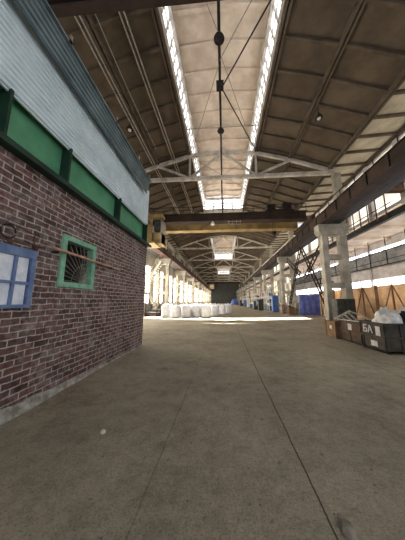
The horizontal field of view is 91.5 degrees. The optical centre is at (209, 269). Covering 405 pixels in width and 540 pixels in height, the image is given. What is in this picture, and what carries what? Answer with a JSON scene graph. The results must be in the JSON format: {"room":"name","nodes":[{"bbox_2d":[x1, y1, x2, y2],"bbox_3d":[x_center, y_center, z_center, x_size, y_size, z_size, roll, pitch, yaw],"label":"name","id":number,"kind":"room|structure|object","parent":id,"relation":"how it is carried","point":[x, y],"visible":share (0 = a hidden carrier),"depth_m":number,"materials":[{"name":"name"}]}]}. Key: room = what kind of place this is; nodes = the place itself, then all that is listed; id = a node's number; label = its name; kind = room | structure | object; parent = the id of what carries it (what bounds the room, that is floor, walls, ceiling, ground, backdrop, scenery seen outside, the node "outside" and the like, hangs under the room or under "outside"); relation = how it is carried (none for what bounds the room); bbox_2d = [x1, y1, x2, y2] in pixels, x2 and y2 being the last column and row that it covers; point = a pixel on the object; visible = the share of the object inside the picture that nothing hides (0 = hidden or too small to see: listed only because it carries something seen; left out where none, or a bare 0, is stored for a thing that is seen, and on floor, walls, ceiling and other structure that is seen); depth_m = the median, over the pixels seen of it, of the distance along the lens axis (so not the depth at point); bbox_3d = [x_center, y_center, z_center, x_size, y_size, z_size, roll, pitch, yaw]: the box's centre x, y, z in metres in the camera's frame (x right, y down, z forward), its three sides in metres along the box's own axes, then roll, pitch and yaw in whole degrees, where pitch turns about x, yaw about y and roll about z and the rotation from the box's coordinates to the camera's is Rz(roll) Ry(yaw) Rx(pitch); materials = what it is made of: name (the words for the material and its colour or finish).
{"room":"factory floor","nodes":[
{"label":"factory floor","id":0,"kind":"room"},
{"bbox_2d":[47,0,222,17],"bbox_3d":[0.315,-8.343,5.877,18.800,0.410,0.200,-1,-9,4],"label":"tie beam","id":1,"kind":"structure","parent":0,"point":[61,8],"depth_m":6.08,"materials":[{"name":"metal"}]},
{"bbox_2d":[144,226,205,311],"bbox_3d":[-5.961,5.569,67.231,0.320,13.100,118.600,-1,-9,4],"label":"wall","id":2,"kind":"structure","parent":0,"point":[150,258],"depth_m":39.24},
{"bbox_2d":[144,264,150,303],"bbox_3d":[-8.859,1.767,26.023,0.220,5.500,4.600,-1,-9,4],"label":"window","id":3,"kind":"structure","parent":2,"relation":"in","point":[148,268],"depth_m":27.74,"materials":[{"name":"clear glass"}]},
{"bbox_2d":[154,271,162,302],"bbox_3d":[-8.441,2.697,31.936,0.220,5.500,4.600,-1,-9,4],"label":"window","id":4,"kind":"structure","parent":2,"relation":"in","point":[161,272],"depth_m":33.43,"materials":[{"name":"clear glass"}]},
{"bbox_2d":[169,276,171,302],"bbox_3d":[-8.022,3.627,37.848,0.220,5.500,4.600,-1,-9,4],"label":"window","id":5,"kind":"structure","parent":2,"relation":"in","point":[170,283],"depth_m":39.70,"materials":[{"name":"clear glass"}]},
{"bbox_2d":[174,277,178,302],"bbox_3d":[-7.604,4.558,43.761,0.220,5.500,4.600,-1,-9,4],"label":"window","id":6,"kind":"structure","parent":2,"relation":"in","point":[174,277],"depth_m":42.94,"materials":[{"name":"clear glass"}]},
{"bbox_2d":[180,281,182,302],"bbox_3d":[-7.185,5.488,49.673,0.220,5.500,4.600,-1,-9,4],"label":"window","id":7,"kind":"structure","parent":2,"relation":"in","point":[181,286],"depth_m":49.25,"materials":[{"name":"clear glass"}]},
{"bbox_2d":[167,245,199,278],"bbox_3d":[-6.048,1.732,68.907,0.100,3.200,116.500,-1,-9,4],"label":"trim","id":8,"kind":"structure","parent":2,"relation":"attached to","point":[167,245],"depth_m":44.29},
{"bbox_2d":[0,304,404,539],"bbox_3d":[6.146,10.884,58.231,32.000,0.200,135.000,-1,-9,4],"label":"floor","id":9,"kind":"structure","parent":0,"point":[314,393],"depth_m":2.22,"materials":[{"name":"concrete"}]},
{"bbox_2d":[0,0,150,424],"bbox_3d":[-6.035,-1.626,1.419,7.000,6.854,13.450,-1,-9,4],"label":"brick building","id":10,"kind":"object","parent":9,"relation":"on","point":[68,166],"depth_m":3.57,"materials":[{"name":"brown brick"}]},
{"bbox_2d":[0,242,37,308],"bbox_3d":[-2.837,0.038,2.427,0.055,0.880,1.360,-1,-9,4],"label":"window","id":11,"kind":"structure","parent":10,"relation":"attached to","point":[17,264],"depth_m":2.85,"materials":[{"name":"paint"}]},
{"bbox_2d":[56,234,96,289],"bbox_3d":[-2.871,-0.120,4.129,0.325,1.000,0.960,-1,-9,4],"label":"window","id":12,"kind":"structure","parent":10,"relation":"attached to","point":[69,269],"depth_m":4.21,"materials":[{"name":"paint"}]},
{"bbox_2d":[64,243,87,283],"bbox_3d":[-2.814,-0.129,4.127,0.015,0.790,0.711,-1,-9,4],"label":"grille","id":13,"kind":"object","parent":12,"relation":"attached to","point":[84,280],"depth_m":4.26,"materials":[{"name":"metal"}]},
{"bbox_2d":[51,247,119,270],"bbox_3d":[-2.664,-0.188,4.516,0.126,0.095,2.231,-1,-9,4],"label":"wooden pole","id":14,"kind":"object","parent":10,"relation":"attached to","point":[54,248],"visible":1,"depth_m":3.99,"materials":[{"name":"brown wood"}]},
{"bbox_2d":[143,310,160,316],"bbox_3d":[-6.961,4.591,21.131,3.300,0.700,1.100,-1,-9,4],"label":"rack","id":15,"kind":"object","parent":9,"relation":"on","point":[156,313],"visible":0.58,"depth_m":20.70,"materials":[{"name":"metal"}]},
{"bbox_2d":[146,304,160,315],"bbox_3d":[-6.315,4.530,22.516,1.600,1.250,0.900,-1,-9,4],"label":"tool","id":16,"kind":"object","parent":9,"relation":"on","point":[150,307],"visible":0.71,"depth_m":22.30,"materials":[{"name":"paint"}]},
{"bbox_2d":[145,254,162,309],"bbox_3d":[-7.253,1.696,24.652,2.495,7.513,1.100,-1,-9,4],"label":"stair","id":17,"kind":"structure","parent":9,"relation":"on","point":[153,274],"depth_m":24.55,"materials":[{"name":"metal"}]},
{"bbox_2d":[154,256,171,305],"bbox_3d":[-6.929,-0.084,29.222,2.350,12.450,0.800,-1,-9,4],"label":"concrete column","id":18,"kind":"structure","parent":9,"relation":"on","point":[166,261],"depth_m":28.73,"materials":[{"name":"concrete"}]},
{"bbox_2d":[161,303,172,316],"bbox_3d":[-4.342,4.039,19.970,1.028,1.428,1.009,-1,-9,8],"label":"bag","id":19,"kind":"object","parent":9,"relation":"on","point":[166,308],"visible":0.91,"depth_m":19.51,"materials":[{"name":"white fabric"}]},
{"bbox_2d":[171,304,181,317],"bbox_3d":[-3.340,4.011,19.493,0.935,1.335,0.921,-2,-9,12],"label":"bag","id":20,"kind":"object","parent":9,"relation":"on","point":[176,310],"visible":0.99,"depth_m":19.09,"materials":[{"name":"white fabric"}]},
{"bbox_2d":[175,249,186,307],"bbox_3d":[-6.092,1.777,41.047,2.350,12.450,0.800,-1,-9,4],"label":"concrete column","id":21,"kind":"structure","parent":9,"relation":"on","point":[177,273],"depth_m":40.61,"materials":[{"name":"concrete"}]},
{"bbox_2d":[182,303,191,317],"bbox_3d":[-2.326,4.018,19.626,0.928,1.364,0.941,0,-9,1],"label":"bag","id":22,"kind":"object","parent":9,"relation":"on","point":[186,309],"visible":0.98,"depth_m":19.20,"materials":[{"name":"white fabric"}]},
{"bbox_2d":[186,261,194,306],"bbox_3d":[-5.255,3.638,52.872,2.350,12.450,0.800,-1,-9,4],"label":"concrete column","id":23,"kind":"structure","parent":9,"relation":"on","point":[187,263],"depth_m":52.50,"materials":[{"name":"concrete"}]},
{"bbox_2d":[191,303,201,316],"bbox_3d":[-1.376,4.052,20.065,0.922,1.432,0.935,-2,-9,14],"label":"bag","id":24,"kind":"object","parent":9,"relation":"on","point":[196,308],"visible":0.94,"depth_m":19.65,"materials":[{"name":"white fabric"}]},
{"bbox_2d":[193,268,199,303],"bbox_3d":[-4.418,5.499,64.698,2.350,12.450,0.800,-1,-9,4],"label":"concrete column","id":25,"kind":"structure","parent":9,"relation":"on","point":[195,283],"depth_m":64.31,"materials":[{"name":"concrete"}]},
{"bbox_2d":[198,273,203,304],"bbox_3d":[-3.581,7.360,76.523,2.350,12.450,0.800,-1,-9,4],"label":"concrete column","id":26,"kind":"structure","parent":9,"relation":"on","point":[202,286],"depth_m":76.20,"materials":[{"name":"concrete"}]},
{"bbox_2d":[201,277,206,304],"bbox_3d":[-2.744,9.221,88.348,2.350,12.450,0.800,-1,-9,4],"label":"concrete column","id":27,"kind":"structure","parent":9,"relation":"on","point":[201,277],"depth_m":87.89,"materials":[{"name":"concrete"}]},
{"bbox_2d":[201,303,210,317],"bbox_3d":[-0.364,4.008,19.693,0.951,1.404,0.940,0,-9,3],"label":"bag","id":28,"kind":"object","parent":9,"relation":"on","point":[206,309],"visible":0.98,"depth_m":19.26,"materials":[{"name":"white fabric"}]},
{"bbox_2d":[204,280,208,303],"bbox_3d":[-1.907,11.081,100.173,2.350,12.450,0.800,-1,-9,4],"label":"concrete column","id":29,"kind":"structure","parent":9,"relation":"on","point":[204,280],"depth_m":99.61,"materials":[{"name":"concrete"}]},
{"bbox_2d":[206,282,209,303],"bbox_3d":[-1.070,12.942,111.999,2.350,12.450,0.800,-1,-9,4],"label":"concrete column","id":30,"kind":"structure","parent":9,"relation":"on","point":[206,282],"depth_m":111.42,"materials":[{"name":"concrete"}]},
{"bbox_2d":[211,303,218,315],"bbox_3d":[0.567,4.347,21.802,0.932,1.390,0.945,-1,-9,7],"label":"bag","id":31,"kind":"object","parent":9,"relation":"on","point":[215,307],"visible":0.98,"depth_m":21.38,"materials":[{"name":"white fabric"}]},
{"bbox_2d":[219,304,225,313],"bbox_3d":[1.468,4.825,24.511,0.938,1.288,0.935,-2,-9,14],"label":"bag","id":32,"kind":"object","parent":9,"relation":"on","point":[222,308],"visible":0.85,"depth_m":24.09,"materials":[{"name":"white fabric"}]},
{"bbox_2d":[225,303,231,312],"bbox_3d":[2.378,5.029,26.039,0.940,1.360,0.943,-1,-9,4],"label":"bag","id":33,"kind":"object","parent":9,"relation":"on","point":[228,306],"visible":0.78,"depth_m":25.60,"materials":[{"name":"white fabric"}]},
{"bbox_2d":[231,299,238,304],"bbox_3d":[10.525,13.484,84.381,3.678,2.792,2.713,-1,-9,4],"label":"load","id":34,"kind":"object","parent":9,"relation":"on","point":[234,301],"visible":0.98,"depth_m":83.47},
{"bbox_2d":[244,273,249,295],"bbox_3d":[14.226,7.166,75.293,2.350,12.450,0.800,-1,-9,4],"label":"concrete column","id":35,"kind":"structure","parent":9,"relation":"on","point":[245,286],"depth_m":75.10,"materials":[{"name":"concrete"}]},
{"bbox_2d":[198,266,249,272],"bbox_3d":[5.322,-0.284,77.096,20.000,2.830,0.260,-1,-9,4],"label":"roof truss","id":36,"kind":"object","parent":35,"relation":"on","point":[231,271],"visible":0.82,"depth_m":76.91,"materials":[{"name":"metal"}]},
{"bbox_2d":[248,267,254,303],"bbox_3d":[13.389,5.305,63.468,2.350,12.450,0.800,-1,-9,4],"label":"concrete column","id":37,"kind":"structure","parent":9,"relation":"on","point":[249,282],"depth_m":63.19,"materials":[{"name":"concrete"}]},
{"bbox_2d":[193,260,253,267],"bbox_3d":[4.485,-2.145,65.270,20.000,2.830,0.260,-1,-9,4],"label":"roof truss","id":38,"kind":"object","parent":37,"relation":"on","point":[214,266],"visible":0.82,"depth_m":65.07,"materials":[{"name":"metal"}]},
{"bbox_2d":[253,301,257,309],"bbox_3d":[8.870,6.693,37.388,1.200,1.600,0.900,-1,-9,4],"label":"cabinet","id":39,"kind":"object","parent":9,"relation":"on","point":[255,307],"visible":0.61,"depth_m":37.15,"materials":[{"name":"metal"}]},
{"bbox_2d":[253,260,262,298],"bbox_3d":[12.552,3.445,51.642,2.350,12.450,0.800,-1,-9,4],"label":"concrete column","id":40,"kind":"structure","parent":9,"relation":"on","point":[255,279],"depth_m":51.41,"materials":[{"name":"concrete"}]},
{"bbox_2d":[187,250,260,260],"bbox_3d":[3.648,-4.006,53.445,20.000,2.830,0.260,-1,-9,4],"label":"roof truss","id":41,"kind":"object","parent":40,"relation":"on","point":[209,259],"visible":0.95,"depth_m":53.42,"materials":[{"name":"metal"}]},
{"bbox_2d":[258,299,263,310],"bbox_3d":[8.718,5.983,33.842,0.800,1.900,0.830,-1,-9,4],"label":"tall cabinet","id":42,"kind":"object","parent":9,"relation":"on","point":[260,301],"visible":0.99,"depth_m":33.45,"materials":[{"name":"metal"}]},
{"bbox_2d":[259,292,267,305],"bbox_3d":[9.827,5.641,36.166,0.800,3.300,3.300,-1,-9,4],"label":"storage rack","id":43,"kind":"object","parent":9,"relation":"on","point":[261,297],"visible":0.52,"depth_m":36.18,"materials":[{"name":"metal"}]},
{"bbox_2d":[261,248,273,304],"bbox_3d":[11.714,1.584,39.817,2.350,12.450,0.800,-1,-9,4],"label":"concrete column","id":44,"kind":"structure","parent":9,"relation":"on","point":[264,272],"depth_m":39.57,"materials":[{"name":"concrete"}]},
{"bbox_2d":[176,236,271,249],"bbox_3d":[2.811,-5.866,41.620,20.000,2.830,0.260,-1,-9,4],"label":"roof truss","id":45,"kind":"object","parent":44,"relation":"on","point":[265,245],"visible":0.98,"depth_m":41.45,"materials":[{"name":"metal"}]},
{"bbox_2d":[264,290,273,311],"bbox_3d":[9.520,4.958,31.831,0.800,3.300,3.300,-1,-9,4],"label":"storage rack","id":46,"kind":"object","parent":9,"relation":"on","point":[266,296],"visible":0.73,"depth_m":31.70,"materials":[{"name":"white paint"}]},
{"bbox_2d":[271,295,278,311],"bbox_3d":[9.485,4.933,28.777,0.850,2.400,0.830,-1,-9,4],"label":"tall cabinet","id":47,"kind":"object","parent":9,"relation":"on","point":[274,298],"visible":0.96,"depth_m":28.42,"materials":[{"name":"metal"}]},
{"bbox_2d":[280,304,288,313],"bbox_3d":[9.268,4.876,24.555,0.830,1.200,0.830,-1,-9,4],"label":"crate","id":48,"kind":"object","parent":9,"relation":"on","point":[282,307],"visible":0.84,"depth_m":24.23,"materials":[{"name":"wood"}]},
{"bbox_2d":[277,231,296,307],"bbox_3d":[10.877,-0.277,27.992,2.350,12.450,0.800,-1,-9,4],"label":"concrete column","id":49,"kind":"structure","parent":9,"relation":"on","point":[281,261],"depth_m":27.60,"materials":[{"name":"concrete"}]},
{"bbox_2d":[201,210,246,212],"bbox_3d":[1.974,-7.727,29.794,20.000,2.830,0.260,-1,-9,4],"label":"roof truss","id":50,"kind":"object","parent":49,"relation":"on","point":[216,211],"visible":0.12,"depth_m":29.88,"materials":[{"name":"metal"}]},
{"bbox_2d":[287,307,296,314],"bbox_3d":[9.683,4.833,23.315,0.930,0.900,0.930,-1,-9,4],"label":"crate","id":51,"kind":"object","parent":9,"relation":"on","point":[292,311],"visible":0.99,"depth_m":22.88,"materials":[{"name":"brown wood"}]},
{"bbox_2d":[295,303,299,314],"bbox_3d":[11.021,4.665,23.855,1.300,1.400,0.800,-1,-9,4],"label":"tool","id":52,"kind":"object","parent":9,"relation":"on","point":[296,304],"visible":0.34,"depth_m":23.64,"materials":[{"name":"metal"}]},
{"bbox_2d":[298,294,320,315],"bbox_3d":[10.819,3.813,21.419,2.250,2.326,0.353,-1,-9,4],"label":"screen","id":53,"kind":"object","parent":9,"relation":"on","point":[309,304],"visible":0.99,"depth_m":21.36,"materials":[{"name":"fabric"}]},
{"bbox_2d":[320,291,333,315],"bbox_3d":[11.971,3.415,20.027,0.110,2.680,2.560,-1,-9,4],"label":"screen","id":54,"kind":"object","parent":9,"relation":"on","point":[322,304],"visible":0.31,"depth_m":20.96,"materials":[{"name":"brown wood"}]},
{"bbox_2d":[324,319,342,338],"bbox_3d":[5.887,2.630,8.835,0.970,0.750,0.890,-1,-9,4],"label":"wooden box","id":55,"kind":"object","parent":9,"relation":"on","point":[332,327],"visible":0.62,"depth_m":8.71,"materials":[{"name":"brown wood"}]},
{"bbox_2d":[314,172,353,319],"bbox_3d":[10.040,-2.138,16.167,2.350,12.450,0.800,-1,-9,4],"label":"concrete column","id":56,"kind":"structure","parent":9,"relation":"on","point":[322,231],"depth_m":15.80,"materials":[{"name":"grey concrete"}]},
{"bbox_2d":[144,150,338,182],"bbox_3d":[1.137,-9.588,17.969,20.000,2.830,0.260,-1,-9,4],"label":"roof truss","id":57,"kind":"object","parent":56,"relation":"on","point":[325,171],"visible":0.88,"depth_m":17.76,"materials":[{"name":"metal"}]},
{"bbox_2d":[74,16,179,213],"bbox_3d":[-5.084,-9.508,18.448,0.300,0.069,23.300,-1,-9,4],"label":"conduit","id":58,"kind":"object","parent":57,"relation":"attached to","point":[74,16],"visible":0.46,"depth_m":11.46,"materials":[{"name":"metal"}]},
{"bbox_2d":[118,11,193,213],"bbox_3d":[-3.289,-10.062,18.408,0.300,0.069,23.300,-1,-9,4],"label":"conduit","id":59,"kind":"object","parent":57,"relation":"attached to","point":[118,11],"visible":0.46,"depth_m":11.70,"materials":[{"name":"metal"}]},
{"bbox_2d":[286,245,333,306],"bbox_3d":[10.359,1.090,21.725,0.350,7.738,11.272,-1,-9,4],"label":"steel bracing","id":60,"kind":"object","parent":56,"relation":"attached to","point":[295,268],"visible":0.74,"depth_m":20.82,"materials":[{"name":"metal"}]},
{"bbox_2d":[236,126,404,290],"bbox_3d":[13.048,2.891,62.538,1.550,1.330,124.028,-1,-9,4],"label":"girder","id":61,"kind":"object","parent":56,"relation":"on","point":[388,171],"visible":0.97,"depth_m":12.15,"materials":[{"name":"metal"}]},
{"bbox_2d":[207,282,241,288],"bbox_3d":[6.418,7.154,91.780,16.820,3.200,5.000,-1,-9,4],"label":"crane","id":62,"kind":"object","parent":61,"relation":"on","point":[211,284],"visible":0.88,"depth_m":91.33,"materials":[{"name":"brown metal"}]},
{"bbox_2d":[147,202,314,247],"bbox_3d":[1.381,-4.314,20.674,16.820,4.250,4.800,-1,-9,4],"label":"crane","id":63,"kind":"object","parent":61,"relation":"on","point":[285,218],"visible":0.85,"depth_m":19.63,"materials":[{"name":"metal"}]},
{"bbox_2d":[333,290,341,298],"bbox_3d":[11.786,3.004,17.416,0.110,2.680,2.560,-1,-9,4],"label":"screen","id":64,"kind":"object","parent":9,"relation":"on","point":[337,293],"visible":0.16,"depth_m":18.33,"materials":[{"name":"brown wood"}]},
{"bbox_2d":[331,299,356,319],"bbox_3d":[9.546,2.940,14.017,1.250,1.750,0.730,-1,-9,4],"label":"tall cabinet","id":65,"kind":"object","parent":9,"relation":"on","point":[339,306],"visible":0.52,"depth_m":13.74,"materials":[{"name":"metal"}]},
{"bbox_2d":[336,512,357,539],"bbox_3d":[0.972,1.829,1.415,0.097,0.026,0.192,-1,-9,4],"label":"mortar patch","id":66,"kind":"object","parent":9,"relation":"on","point":[346,527],"visible":1,"depth_m":1.39,"materials":[{"name":"concrete"}]},
{"bbox_2d":[338,320,363,345],"bbox_3d":[6.176,2.419,7.655,1.455,0.800,1.370,-1,-9,4],"label":"bin","id":67,"kind":"object","parent":9,"relation":"on","point":[350,331],"visible":0.47,"depth_m":7.63,"materials":[{"name":"brown metal"}]},
{"bbox_2d":[334,310,370,321],"bbox_3d":[5.555,1.822,7.846,0.419,0.421,1.500,3,-10,-20],"label":"frame","id":68,"kind":"object","parent":67,"relation":"on","point":[348,311],"visible":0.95,"depth_m":7.94,"materials":[{"name":"metal"}]},
{"bbox_2d":[353,285,377,319],"bbox_3d":[11.601,2.593,14.804,0.110,2.680,2.560,-1,-9,4],"label":"screen","id":69,"kind":"object","parent":9,"relation":"on","point":[362,297],"visible":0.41,"depth_m":14.64,"materials":[{"name":"brown wood"}]},
{"bbox_2d":[360,320,404,354],"bbox_3d":[6.270,2.161,6.401,1.890,0.920,1.070,-1,-9,4],"label":"bin","id":70,"kind":"object","parent":9,"relation":"on","point":[387,338],"visible":1,"depth_m":6.03,"materials":[{"name":"grey metal"}]},
{"bbox_3d":[6.255,2.183,6.398,1.650,0.685,0.880,-1,-9,4],"label":"rubbish fill","id":71,"kind":"object","parent":70,"relation":"in","visible":0},
{"bbox_2d":[371,306,402,322],"bbox_3d":[5.875,1.535,6.496,0.817,0.679,0.810,-1,-9,4],"label":"plastic film","id":72,"kind":"object","parent":71,"relation":"on","point":[383,315],"visible":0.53,"depth_m":6.34,"materials":[{"name":"plastic"}]},
{"bbox_2d":[399,311,404,322],"bbox_3d":[6.466,1.558,6.355,0.619,0.495,0.655,-4,-10,23],"label":"plastic film","id":73,"kind":"object","parent":71,"relation":"on","point":[402,314],"visible":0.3,"depth_m":6.36,"materials":[{"name":"plastic"}]},
{"bbox_2d":[375,283,404,311],"bbox_3d":[11.417,2.182,12.193,0.110,2.680,2.560,-1,-9,4],"label":"screen","id":74,"kind":"object","parent":9,"relation":"on","point":[386,295],"visible":0.66,"depth_m":12.43,"materials":[{"name":"brown wood"}]},
{"bbox_3d":[15.063,9.027,87.118,2.350,12.450,0.800,-1,-9,4],"label":"concrete column","id":75,"kind":"structure","parent":9,"relation":"on","visible":0},
{"bbox_2d":[202,270,244,276],"bbox_3d":[6.159,1.577,88.921,20.000,2.830,0.260,-1,-9,4],"label":"roof truss","id":76,"kind":"object","parent":75,"relation":"on","point":[230,275],"visible":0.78,"depth_m":88.73,"materials":[{"name":"metal"}]},
{"bbox_3d":[16.737,12.749,110.769,2.350,12.450,0.800,-1,-9,4],"label":"concrete column","id":77,"kind":"structure","parent":9,"relation":"on","visible":0},
{"bbox_2d":[206,277,240,281],"bbox_3d":[7.834,5.299,112.571,20.000,2.830,0.260,-1,-9,4],"label":"roof truss","id":78,"kind":"object","parent":77,"relation":"on","point":[218,277],"visible":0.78,"depth_m":112.33,"materials":[{"name":"metal"}]},
{"bbox_3d":[15.900,10.888,98.943,2.350,12.450,0.800,-1,-9,4],"label":"concrete column","id":79,"kind":"structure","parent":9,"relation":"on","visible":0},
{"bbox_2d":[204,274,242,279],"bbox_3d":[6.997,3.438,100.746,20.000,2.830,0.260,-1,-9,4],"label":"roof truss","id":80,"kind":"object","parent":79,"relation":"on","point":[218,274],"visible":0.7,"depth_m":100.76,"materials":[{"name":"metal"}]},
{"bbox_3d":[-7.766,-1.944,17.397,2.350,12.450,0.800,-1,-9,4],"label":"concrete column","id":81,"kind":"structure","parent":9,"relation":"on","visible":0},
{"bbox_2d":[147,237,210,290],"bbox_3d":[-4.008,3.541,67.311,1.550,1.530,116.800,-1,-9,4],"label":"girder","id":82,"kind":"object","parent":81,"relation":"on","point":[176,263],"visible":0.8,"depth_m":33.88,"materials":[{"name":"metal"}]},
{"bbox_2d":[173,0,269,197],"bbox_3d":[0.778,-13.958,13.456,6.200,0.520,34.300,-1,-9,4],"label":"ceiling","id":83,"kind":"structure","parent":0,"point":[196,29],"depth_m":13.76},
{"bbox_2d":[213,235,232,252],"bbox_3d":[3.648,-7.577,54.007,6.200,0.520,24.000,-1,-9,4],"label":"ceiling","id":84,"kind":"structure","parent":0,"point":[223,242],"depth_m":54.87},
{"bbox_2d":[207,280,244,303],"bbox_3d":[11.743,13.208,125.105,27.500,16.000,0.300,-1,-9,4],"label":"wall","id":85,"kind":"structure","parent":0,"point":[221,293],"depth_m":124.89,"materials":[{"name":"paint"}]},
{"bbox_2d":[57,0,404,277],"bbox_3d":[4.185,-3.261,61.104,19.000,2.540,132.000,-1,-9,4],"label":"ceiling","id":86,"kind":"structure","parent":0,"point":[382,27],"depth_m":11.73,"materials":[{"name":"wood"}]},
{"bbox_2d":[95,14,155,147],"bbox_3d":[-4.630,-10.316,11.490,0.033,0.282,8.803,-1,-9,4],"label":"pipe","id":87,"kind":"object","parent":86,"relation":"hanging from","point":[95,14],"visible":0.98,"depth_m":10.26,"materials":[{"name":"metal"}]},
{"bbox_2d":[126,119,133,132],"bbox_3d":[-5.532,-10.081,13.648,0.490,1.080,0.482,-1,-9,4],"label":"dome lamp","id":88,"kind":"object","parent":86,"relation":"hanging from","point":[129,128],"visible":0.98,"depth_m":13.53,"materials":[{"name":"glass"}]},
{"bbox_2d":[158,6,205,209],"bbox_3d":[-2.052,-12.730,13.441,0.470,2.130,34.345,-1,-9,4],"label":"window","id":89,"kind":"structure","parent":86,"relation":"attached to","point":[166,13],"depth_m":13.18,"materials":[{"name":"glass"},{"name":"metal"}]},
{"bbox_2d":[210,236,215,257],"bbox_3d":[0.820,-6.346,54.013,0.470,2.130,24.090,-1,-9,4],"label":"window","id":90,"kind":"structure","parent":86,"relation":"attached to","point":[211,239],"depth_m":52.38,"materials":[{"name":"glass"}]},
{"bbox_2d":[204,197,241,211],"bbox_3d":[1.975,-10.056,30.176,6.000,2.250,0.230,-1,-9,4],"label":"window","id":91,"kind":"structure","parent":86,"relation":"attached to","point":[235,200],"depth_m":30.22,"materials":[{"name":"glass"}]},
{"bbox_2d":[215,253,231,258],"bbox_3d":[4.486,-4.474,65.652,6.000,2.250,0.230,-1,-9,4],"label":"window","id":92,"kind":"structure","parent":86,"relation":"attached to","point":[222,255],"depth_m":65.71,"materials":[{"name":"glass"}]},
{"bbox_2d":[231,238,236,258],"bbox_3d":[6.476,-6.407,53.623,0.470,2.130,24.090,-1,-9,4],"label":"window","id":93,"kind":"structure","parent":86,"relation":"attached to","point":[234,239],"depth_m":52.83,"materials":[{"name":"glass"}]},
{"bbox_2d":[240,0,284,207],"bbox_3d":[3.604,-12.792,13.050,0.470,2.130,34.345,-1,-9,4],"label":"window","id":94,"kind":"structure","parent":86,"relation":"attached to","point":[275,9],"depth_m":12.90,"materials":[{"name":"glass"},{"name":"metal"}]},
{"bbox_2d":[315,111,322,121],"bbox_3d":[7.151,-10.287,12.985,0.490,0.880,0.482,-1,-9,4],"label":"dome lamp","id":95,"kind":"object","parent":86,"relation":"hanging from","point":[319,116],"visible":1,"depth_m":12.88,"materials":[{"name":"metal"}]},
{"bbox_2d":[247,277,291,308],"bbox_3d":[15.955,9.120,66.866,0.260,5.970,71.160,-1,-9,4],"label":"wall","id":96,"kind":"structure","parent":0,"point":[287,280],"depth_m":40.19,"materials":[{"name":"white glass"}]},
{"bbox_2d":[148,81,404,274],"bbox_3d":[4.983,-2.010,60.850,23.200,0.590,132.000,-1,-9,4],"label":"ceiling","id":97,"kind":"structure","parent":0,"point":[396,103],"depth_m":14.84,"materials":[{"name":"concrete"}]},
{"bbox_2d":[65,0,404,282],"bbox_3d":[4.983,-2.969,61.001,23.200,2.870,132.000,-1,-9,4],"label":"trim","id":98,"kind":"structure","parent":97,"relation":"attached to","point":[91,25],"depth_m":13.07,"materials":[{"name":"wood"}]},
{"bbox_2d":[185,0,271,211],"bbox_3d":[1.229,-10.385,18.597,5.956,0.369,22.632,-1,-9,4],"label":"rods","id":99,"kind":"object","parent":98,"relation":"attached to","point":[244,125],"visible":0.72,"depth_m":12.89,"materials":[{"name":"metal"}]},
{"bbox_2d":[217,1,222,212],"bbox_3d":[0.807,-10.973,14.862,0.150,0.150,30.000,-1,-9,4],"label":"pipe","id":100,"kind":"object","parent":99,"relation":"attached to","point":[218,2],"visible":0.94,"depth_m":12.52,"materials":[{"name":"metal"}]},
{"bbox_2d":[214,31,223,45],"bbox_3d":[0.441,-11.437,9.633,0.530,0.610,0.522,-1,-9,4],"label":"dome lamp","id":101,"kind":"object","parent":100,"relation":"hanging from","point":[219,36],"visible":1,"depth_m":9.54,"materials":[{"name":"metal"}]},
{"bbox_2d":[216,80,223,91],"bbox_3d":[0.607,-11.187,11.992,0.440,0.330,0.450,-1,-9,4],"label":"junction box","id":102,"kind":"object","parent":100,"relation":"attached to","point":[219,83],"visible":1,"depth_m":11.85,"materials":[{"name":"metal"}]},
{"bbox_2d":[217,126,223,133],"bbox_3d":[0.814,-10.632,14.909,0.530,0.560,0.522,-1,-9,4],"label":"dome lamp","id":103,"kind":"object","parent":100,"relation":"hanging from","point":[220,130],"visible":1,"depth_m":14.79,"materials":[{"name":"metal"}]},
{"bbox_2d":[246,202,404,290],"bbox_3d":[19.049,3.723,64.026,4.900,0.450,122.000,-1,-9,4],"label":"ceiling","id":104,"kind":"structure","parent":0,"point":[396,225],"depth_m":19.48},
{"bbox_2d":[244,204,404,290],"bbox_3d":[16.585,3.742,63.183,0.300,0.450,124.000,-1,-9,4],"label":"trim","id":105,"kind":"structure","parent":104,"relation":"attached to","point":[400,210],"depth_m":16.49,"materials":[{"name":"metal"}]},
{"bbox_2d":[244,131,404,289],"bbox_3d":[16.854,1.080,64.598,0.300,5.250,122.000,-1,-9,4],"label":"window","id":106,"kind":"structure","parent":105,"relation":"on","point":[396,199],"depth_m":16.97,"materials":[{"name":"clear glass"}]},
{"bbox_2d":[385,181,404,193],"bbox_3d":[11.794,-5.609,13.443,2.600,0.660,0.400,-1,-9,4],"label":"beam","id":107,"kind":"structure","parent":106,"relation":"attached to","point":[399,188],"depth_m":13.34,"materials":[{"name":"metal"}]},
{"bbox_2d":[318,194,390,246],"bbox_3d":[13.277,-4.383,19.538,0.081,2.533,11.000,-1,-9,4],"label":"ladder frame","id":108,"kind":"object","parent":105,"relation":"attached to","point":[385,204],"visible":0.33,"depth_m":16.29,"materials":[{"name":"metal"}]},
{"bbox_2d":[278,229,404,288],"bbox_3d":[20.253,5.093,63.725,0.185,2.850,120.000,-1,-9,4],"label":"band","id":109,"kind":"object","parent":104,"relation":"hanging from","point":[395,254],"visible":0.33,"depth_m":21.04,"materials":[{"name":"concrete"}]},
{"bbox_2d":[268,231,404,314],"bbox_3d":[21.034,7.579,63.279,0.320,7.900,122.000,-1,-9,4],"label":"wall","id":110,"kind":"structure","parent":0,"point":[395,269],"depth_m":21.89,"materials":[{"name":"paint"}]},
{"bbox_2d":[296,275,404,294],"bbox_3d":[21.064,8.097,63.195,0.180,1.050,122.000,-1,-9,4],"label":"window","id":111,"kind":"structure","parent":110,"relation":"in","point":[396,279],"depth_m":22.37,"materials":[{"name":"glass"}]},
{"bbox_2d":[296,239,404,277],"bbox_3d":[21.064,4.788,63.716,0.180,0.750,122.000,-1,-9,4],"label":"window","id":112,"kind":"structure","parent":110,"relation":"in","point":[401,241],"depth_m":21.71,"materials":[{"name":"glass"}]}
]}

